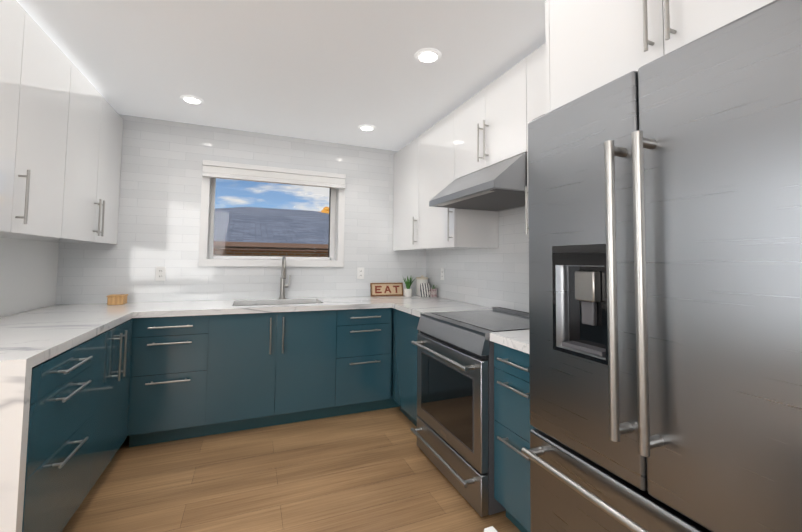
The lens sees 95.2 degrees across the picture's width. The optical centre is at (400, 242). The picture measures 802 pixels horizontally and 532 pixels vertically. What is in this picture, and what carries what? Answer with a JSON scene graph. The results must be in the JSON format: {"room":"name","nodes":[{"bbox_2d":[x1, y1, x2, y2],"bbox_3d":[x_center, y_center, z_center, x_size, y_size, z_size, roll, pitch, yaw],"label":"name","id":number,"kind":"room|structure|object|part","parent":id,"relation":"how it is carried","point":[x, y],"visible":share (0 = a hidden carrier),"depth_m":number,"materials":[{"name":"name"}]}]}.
{"room":"kitchen","nodes":[
{"label":"kitchen","id":0,"kind":"room"},
{"bbox_2d":[0,238,58,317],"bbox_3d":[-2.319,0.120,1.918,0.120,2.440,1.844,2,-3,-22],"label":"wall","id":1,"kind":"structure","parent":0,"point":[28,274],"depth_m":2.40,"materials":[{"name":"white paint"}]},
{"bbox_2d":[0,0,31,235],"bbox_3d":[-1.804,-0.573,1.370,0.355,1.020,0.470,2,-3,-22],"label":"upper cabinet","id":2,"kind":"object","parent":1,"relation":"attached to","point":[15,23],"depth_m":1.61,"materials":[{"name":"white wood"}]},
{"bbox_2d":[0,18,75,239],"bbox_3d":[-1.982,-0.553,1.804,0.355,1.020,0.471,2,-3,-22],"label":"upper cabinet","id":3,"kind":"object","parent":1,"relation":"attached to","point":[61,127],"depth_m":1.89,"materials":[{"name":"white wood"}]},
{"bbox_2d":[30,67,122,243],"bbox_3d":[-2.250,-0.522,2.455,0.355,1.020,0.938,2,-3,-22],"label":"upper cabinet","id":4,"kind":"object","parent":1,"relation":"attached to","point":[94,175],"depth_m":2.46,"materials":[{"name":"white wood"}]},
{"bbox_2d":[16,0,546,150],"bbox_3d":[-1.481,-1.250,-0.192,6.800,0.100,6.800,2,-3,-22],"label":"ceiling","id":5,"kind":"structure","parent":0,"point":[337,71],"depth_m":2.11,"materials":[{"name":"white paint"}]},
{"bbox_2d":[180,95,203,103],"bbox_3d":[-1.532,-1.048,2.689,0.152,0.010,0.152,2,-3,-22],"label":"recessed light","id":6,"kind":"object","parent":5,"relation":"in","point":[191,99],"visible":1,"depth_m":2.67,"materials":[{"name":"white plastic"}]},
{"bbox_2d":[358,124,374,130],"bbox_3d":[-0.301,-1.007,3.215,0.152,0.010,0.152,2,-3,-22],"label":"recessed light","id":7,"kind":"object","parent":5,"relation":"in","point":[365,127],"visible":1,"depth_m":3.19,"materials":[{"name":"white plastic"}]},
{"bbox_2d":[415,48,440,62],"bbox_3d":[0.154,-1.060,2.084,0.152,0.010,0.152,2,-3,-22],"label":"recessed light","id":8,"kind":"object","parent":5,"relation":"in","point":[428,55],"visible":1,"depth_m":2.07,"materials":[{"name":"white plastic"}]},
{"bbox_2d":[62,407,520,531],"bbox_3d":[-1.508,1.286,-0.322,6.800,0.100,6.800,2,-3,-22],"label":"floor","id":9,"kind":"structure","parent":0,"point":[374,471],"depth_m":2.06,"materials":[{"name":"brown wood"}]},
{"bbox_2d":[22,418,97,531],"bbox_3d":[-1.709,1.098,1.440,0.585,0.452,0.585,2,-3,-22],"label":"drawer","id":10,"kind":"object","parent":9,"relation":"on","point":[54,494],"depth_m":1.55,"materials":[{"name":"blue wood"}]},
{"bbox_2d":[25,366,97,481],"bbox_3d":[-1.705,0.717,1.460,0.585,0.205,0.585,2,-3,-22],"label":"drawer","id":11,"kind":"object","parent":9,"relation":"on","point":[78,416],"depth_m":1.48,"materials":[{"name":"blue wood"}]},
{"bbox_2d":[127,360,214,446],"bbox_3d":[-1.696,1.166,2.756,0.457,0.452,0.560,2,-3,-22],"label":"drawer","id":12,"kind":"object","parent":9,"relation":"on","point":[197,376],"depth_m":2.51,"materials":[{"name":"blue wood"}]},
{"bbox_2d":[0,307,135,531],"bbox_3d":[-1.837,0.878,1.704,0.633,0.915,1.237,2,-3,-22],"label":"countertop","id":13,"kind":"structure","parent":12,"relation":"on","point":[29,340],"depth_m":1.30,"materials":[{"name":"stone"}]},
{"bbox_2d":[31,296,387,317],"bbox_3d":[-1.046,0.519,3.063,3.105,0.040,0.643,2,-3,-22],"label":"countertop","id":14,"kind":"structure","parent":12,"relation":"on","point":[210,307],"depth_m":2.81,"materials":[{"name":"stone"}]},
{"bbox_2d":[106,294,127,304],"bbox_3d":[-2.188,0.437,2.826,0.110,0.072,0.110,2,-3,-22],"label":"box","id":15,"kind":"object","parent":14,"relation":"on","point":[116,299],"visible":1,"depth_m":2.79,"materials":[{"name":"brown wood"}]},
{"bbox_2d":[235,303,311,305],"bbox_3d":[-1.041,0.642,3.099,0.730,0.200,0.420,2,-3,-22],"label":"sink","id":16,"kind":"object","parent":14,"relation":"in","point":[272,304],"visible":0.06,"depth_m":3.27,"materials":[{"name":"silver metal"}]},
{"bbox_2d":[279,256,290,298],"bbox_3d":[-1.039,0.315,3.300,0.097,0.390,0.198,2,-3,-22],"label":"faucet","id":17,"kind":"object","parent":14,"relation":"on","point":[283,286],"visible":1,"depth_m":3.33,"materials":[{"name":"silver metal"}]},
{"bbox_2d":[370,283,402,295],"bbox_3d":[-0.144,0.477,3.759,0.350,0.136,0.039,2,-3,-22],"label":"eat sign","id":18,"kind":"object","parent":14,"relation":"on","point":[386,289],"visible":1,"depth_m":3.75,"materials":[{"name":"beige wood"}]},
{"bbox_2d":[376,295,444,298],"bbox_3d":[0.077,0.557,3.564,0.645,0.040,0.360,2,-3,-22],"label":"countertop","id":19,"kind":"structure","parent":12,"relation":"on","point":[413,296],"depth_m":3.60,"materials":[{"name":"stone"}]},
{"bbox_2d":[403,276,413,296],"bbox_3d":[0.080,0.435,3.704,0.161,0.214,0.138,2,-3,-22],"label":"plant pot","id":20,"kind":"object","parent":19,"relation":"on","point":[408,290],"visible":1,"depth_m":3.67,"materials":[{"name":"white ceramic"}]},
{"bbox_2d":[416,275,427,295],"bbox_3d":[0.223,0.447,3.855,0.132,0.209,0.132,2,-3,-22],"label":"canister","id":21,"kind":"object","parent":19,"relation":"on","point":[421,279],"visible":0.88,"depth_m":3.81,"materials":[{"name":"white ceramic"}]},
{"bbox_2d":[420,283,429,296],"bbox_3d":[0.245,0.481,3.729,0.100,0.137,0.057,0,-3,3],"label":"towel","id":22,"kind":"object","parent":19,"relation":"on","point":[424,289],"visible":0.83,"depth_m":3.72,"materials":[{"name":"white fabric"}]},
{"bbox_2d":[428,285,436,296],"bbox_3d":[0.319,0.475,3.671,0.100,0.137,0.075,2,-3,-22],"label":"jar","id":23,"kind":"object","parent":19,"relation":"on","point":[433,291],"visible":1,"depth_m":3.65,"materials":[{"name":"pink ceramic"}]},
{"bbox_2d":[388,299,492,316],"bbox_3d":[0.329,0.528,2.952,0.645,0.040,0.607,2,-3,-22],"label":"countertop","id":24,"kind":"structure","parent":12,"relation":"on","point":[415,307],"depth_m":2.96,"materials":[{"name":"stone"}]},
{"bbox_2d":[490,330,528,353],"bbox_3d":[0.810,0.474,1.796,0.635,0.040,0.367,2,-3,-22],"label":"countertop","id":25,"kind":"structure","parent":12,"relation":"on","point":[518,340],"depth_m":1.74,"materials":[{"name":"stone"}]},
{"bbox_2d":[130,324,218,375],"bbox_3d":[-1.691,0.785,2.776,0.457,0.205,0.560,2,-3,-22],"label":"drawer","id":26,"kind":"object","parent":9,"relation":"on","point":[160,348],"depth_m":2.52,"materials":[{"name":"blue wood"}]},
{"bbox_2d":[319,348,390,416],"bbox_3d":[-0.415,1.206,3.281,0.467,0.452,0.560,2,-3,-22],"label":"drawer","id":27,"kind":"object","parent":9,"relation":"on","point":[348,384],"depth_m":3.01,"materials":[{"name":"blue wood"}]},
{"bbox_2d":[323,316,392,359],"bbox_3d":[-0.410,0.826,3.301,0.467,0.205,0.560,2,-3,-22],"label":"drawer","id":28,"kind":"object","parent":9,"relation":"on","point":[342,335],"depth_m":3.02,"materials":[{"name":"blue wood"}]},
{"bbox_2d":[411,307,528,516],"bbox_3d":[0.533,0.924,2.274,0.738,0.934,0.760,2,-3,-22],"label":"range","id":29,"kind":"object","parent":9,"relation":"on","point":[453,431],"visible":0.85,"depth_m":2.03,"materials":[{"name":"grey metal"}]},
{"bbox_2d":[484,526,497,531],"bbox_3d":[0.422,0.902,0.081,0.073,0.750,1.343,2,-3,-22],"label":"panel","id":30,"kind":"object","parent":9,"relation":"on","point":[491,529],"visible":1,"depth_m":0.71,"materials":[{"name":"white"}]},
{"bbox_2d":[494,421,530,531],"bbox_3d":[0.791,1.142,1.757,0.560,0.452,0.364,2,-3,-22],"label":"drawer","id":31,"kind":"object","parent":9,"relation":"on","point":[511,466],"depth_m":1.70,"materials":[{"name":"blue wood"}]},
{"bbox_2d":[494,365,534,444],"bbox_3d":[0.795,0.761,1.776,0.560,0.205,0.364,2,-3,-22],"label":"drawer","id":32,"kind":"object","parent":9,"relation":"on","point":[513,426],"depth_m":1.70,"materials":[{"name":"blue wood"}]},
{"bbox_2d":[521,0,801,531],"bbox_3d":[0.972,0.415,1.143,0.793,1.844,0.907,2,-3,-22],"label":"refrigerator","id":33,"kind":"object","parent":9,"relation":"on","point":[665,266],"visible":1,"depth_m":0.95,"materials":[{"name":"grey metal"}]},
{"bbox_3d":[0.625,0.101,1.261,0.080,1.200,0.452,2,-3,-22],"label":"door","id":34,"kind":"part","parent":33,"relation":"part of","materials":[{"name":"silver metal"}]},
{"bbox_3d":[-2.764,0.162,2.829,6.800,2.440,0.180,2,-3,-22],"label":"wall","id":35,"kind":"structure","parent":0,"visible":0},
{"bbox_2d":[55,114,425,304],"bbox_3d":[-1.165,0.009,3.392,3.124,2.039,0.008,2,-3,-22],"label":"wall tile","id":36,"kind":"structure","parent":35,"relation":"attached to","point":[160,196],"depth_m":3.16,"materials":[{"name":"white tile"}]},
{"bbox_2d":[155,267,165,280],"bbox_3d":[-1.990,0.254,3.033,0.072,0.116,0.008,2,-3,-22],"label":"electrical outlet","id":37,"kind":"object","parent":36,"relation":"attached to","point":[160,273],"visible":1,"depth_m":3.03,"materials":[{"name":"white plastic"}]},
{"bbox_2d":[357,267,363,278],"bbox_3d":[-0.405,0.305,3.682,0.072,0.116,0.008,2,-3,-22],"label":"electrical outlet","id":38,"kind":"object","parent":36,"relation":"attached to","point":[360,272],"visible":1,"depth_m":3.68,"materials":[{"name":"white plastic"}]},
{"bbox_2d":[198,160,345,266],"bbox_3d":[-1.169,-0.234,3.453,1.260,0.910,0.235,2,-3,-22],"label":"window","id":39,"kind":"structure","parent":35,"relation":"in","point":[212,171],"depth_m":3.37,"materials":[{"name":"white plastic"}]},
{"bbox_3d":[1.609,0.113,0.934,0.150,2.440,6.650,2,-3,-22],"label":"wall","id":40,"kind":"structure","parent":0,"visible":0},
{"bbox_2d":[393,138,416,250],"bbox_3d":[0.217,-0.435,3.635,0.390,1.020,0.627,2,-3,-22],"label":"upper cabinet","id":41,"kind":"object","parent":40,"relation":"attached to","point":[405,160],"depth_m":3.54,"materials":[{"name":"white wood"}]},
{"bbox_2d":[417,111,498,250],"bbox_3d":[0.456,-0.462,3.056,0.390,1.020,0.627,2,-3,-22],"label":"upper cabinet","id":42,"kind":"object","parent":40,"relation":"attached to","point":[438,228],"depth_m":2.87,"materials":[{"name":"white wood"}]},
{"bbox_2d":[426,207,528,312],"bbox_3d":[0.731,0.003,2.879,0.008,2.039,2.382,2,-3,-22],"label":"wall tile","id":43,"kind":"structure","parent":40,"relation":"attached to","point":[494,277],"depth_m":2.87,"materials":[{"name":"white tile"}]},
{"bbox_2d":[441,268,444,279],"bbox_3d":[0.409,0.309,3.617,0.008,0.116,0.072,2,-3,-22],"label":"electrical outlet","id":44,"kind":"object","parent":43,"relation":"attached to","point":[442,273],"visible":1,"depth_m":3.61,"materials":[{"name":"white plastic"}]},
{"bbox_2d":[453,58,524,178],"bbox_3d":[0.722,-0.739,2.428,0.390,0.525,0.757,2,-3,-22],"label":"upper cabinet","id":45,"kind":"object","parent":40,"relation":"attached to","point":[486,126],"depth_m":2.29,"materials":[{"name":"white wood"}]},
{"bbox_2d":[429,152,526,211],"bbox_3d":[0.620,-0.370,2.369,0.598,0.216,0.751,2,-3,-22],"label":"range hood","id":46,"kind":"object","parent":45,"relation":"attached to","point":[499,186],"visible":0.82,"depth_m":2.17,"materials":[{"name":"silver metal"}]},
{"bbox_2d":[525,43,545,241],"bbox_3d":[0.934,-0.516,1.894,0.390,1.020,0.368,2,-3,-22],"label":"upper cabinet","id":47,"kind":"object","parent":40,"relation":"attached to","point":[535,63],"depth_m":1.94,"materials":[{"name":"white wood"}]},
{"bbox_2d":[545,0,774,112],"bbox_3d":[1.060,0.140,1.192,0.650,2.400,0.965,2,-3,-22],"label":"upper cabinet","id":48,"kind":"object","parent":40,"relation":"attached to","point":[591,45],"visible":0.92,"depth_m":1.28,"materials":[{"name":"white wood"}]},
{"label":"outside","id":49,"kind":"structure","parent":0,"visible":0},
{"bbox_3d":[-8.876,3.895,32.621,85.000,0.100,59.800,2,-3,-22],"label":"ground","id":50,"kind":"structure","parent":49,"visible":0},
{"bbox_2d":[213,207,328,256],"bbox_3d":[-5.536,0.683,16.676,16.900,4.756,14.080,2,-3,-22],"label":"house","id":51,"kind":"structure","parent":50,"relation":"on","point":[247,233],"depth_m":11.33,"materials":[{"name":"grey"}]},
{"bbox_2d":[319,207,328,213],"bbox_3d":[-7.313,0.226,36.554,3.387,7.663,3.182,2,-3,-22],"label":"tree","id":52,"kind":"object","parent":50,"relation":"on","point":[326,209],"depth_m":36.20,"materials":[{"name":"brown plant"}]}
]}

